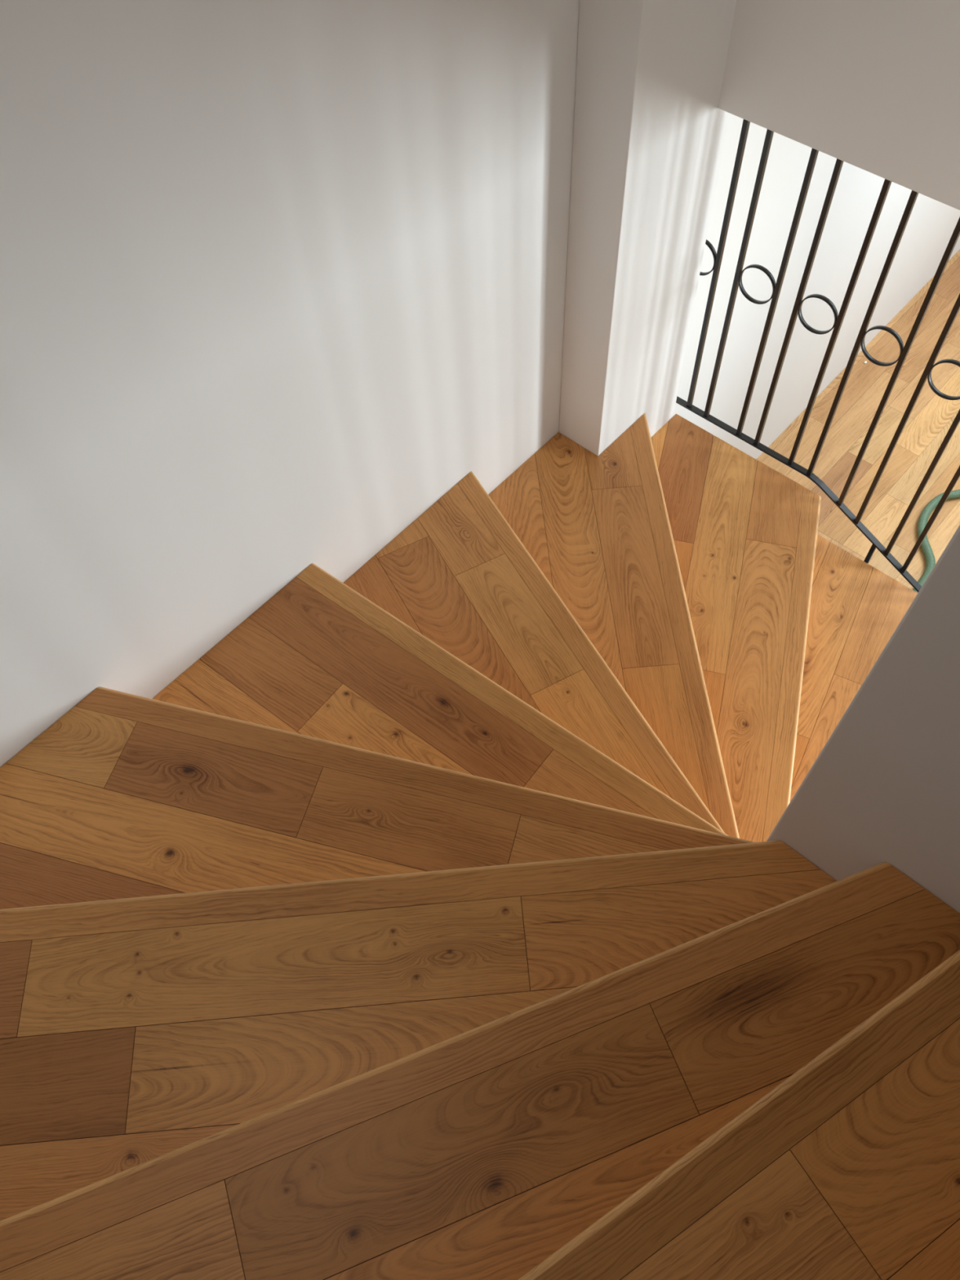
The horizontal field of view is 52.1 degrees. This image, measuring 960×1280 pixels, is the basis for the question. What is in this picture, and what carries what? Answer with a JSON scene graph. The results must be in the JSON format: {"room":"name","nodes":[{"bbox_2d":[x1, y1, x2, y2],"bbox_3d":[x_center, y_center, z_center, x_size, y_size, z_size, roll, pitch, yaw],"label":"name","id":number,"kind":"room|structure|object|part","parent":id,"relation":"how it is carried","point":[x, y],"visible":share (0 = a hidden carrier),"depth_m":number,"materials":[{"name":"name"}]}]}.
{"room":"staircase","nodes":[
{"label":"staircase","id":0,"kind":"room"},
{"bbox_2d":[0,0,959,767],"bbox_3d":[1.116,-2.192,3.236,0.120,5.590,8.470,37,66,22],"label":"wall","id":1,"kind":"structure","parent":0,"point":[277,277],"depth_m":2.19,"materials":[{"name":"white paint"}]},
{"bbox_2d":[559,0,736,456],"bbox_3d":[0.482,-1.382,2.763,0.181,5.590,0.496,37,66,22],"label":"wall pier","id":2,"kind":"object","parent":1,"relation":"attached to","point":[650,129],"visible":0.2,"depth_m":2.77,"materials":[{"name":"white paint"}]},
{"bbox_2d":[717,0,959,210],"bbox_3d":[2.124,-1.143,0.867,3.939,2.725,0.120,37,66,22],"label":"wall","id":3,"kind":"structure","parent":0,"point":[873,86],"depth_m":2.44,"materials":[{"name":"white paint"}]},
{"bbox_2d":[756,249,959,590],"bbox_3d":[3.416,-0.159,5.179,4.120,0.035,6.600,37,66,22],"label":"floor","id":4,"kind":"structure","parent":0,"point":[931,416],"depth_m":5.83,"materials":[{"name":"brown wood"}]},
{"bbox_2d":[912,488,959,592],"bbox_3d":[2.623,-0.508,5.377,0.556,0.048,1.876,37,66,22],"label":"hose","id":5,"kind":"object","parent":4,"relation":"on","point":[926,549],"visible":0.45,"depth_m":5.43,"materials":[{"name":"green plastic"}]},
{"bbox_2d":[766,524,959,912],"bbox_3d":[1.615,0.956,1.279,2.680,5.590,0.139,37,66,22],"label":"wall","id":6,"kind":"structure","parent":0,"point":[884,786],"depth_m":1.52,"materials":[{"name":"white paint"}]},
{"bbox_3d":[2.231,1.830,3.985,2.800,0.002,1.560,37,66,22],"label":"floor","id":7,"kind":"structure","parent":0,"visible":0},
{"bbox_2d":[0,413,959,1279],"bbox_3d":[0.709,0.954,2.752,3.126,3.117,3.261,37,66,22],"label":"staircase","id":8,"kind":"structure","parent":7,"relation":"on","point":[439,919],"depth_m":1.85,"materials":[{"name":"brown wood"}]},
{"bbox_2d":[675,119,959,592],"bbox_3d":[1.739,-0.262,3.263,2.915,2.250,0.066,37,66,22],"label":"balustrade","id":9,"kind":"object","parent":8,"relation":"attached to","point":[717,257],"visible":0.86,"depth_m":3.19,"materials":[{"name":"black metal"}]},
{"bbox_3d":[1.774,0.049,3.797,2.915,1.013,0.024,37,66,22],"label":"rail","id":10,"kind":"part","parent":9,"relation":"part of","materials":[{"name":"black metal"}]},
{"bbox_3d":[1.471,-0.282,3.763,0.016,0.289,0.016,37,66,22],"label":"support post","id":11,"kind":"part","parent":9,"relation":"part of","materials":[{"name":"black metal"}]}
]}

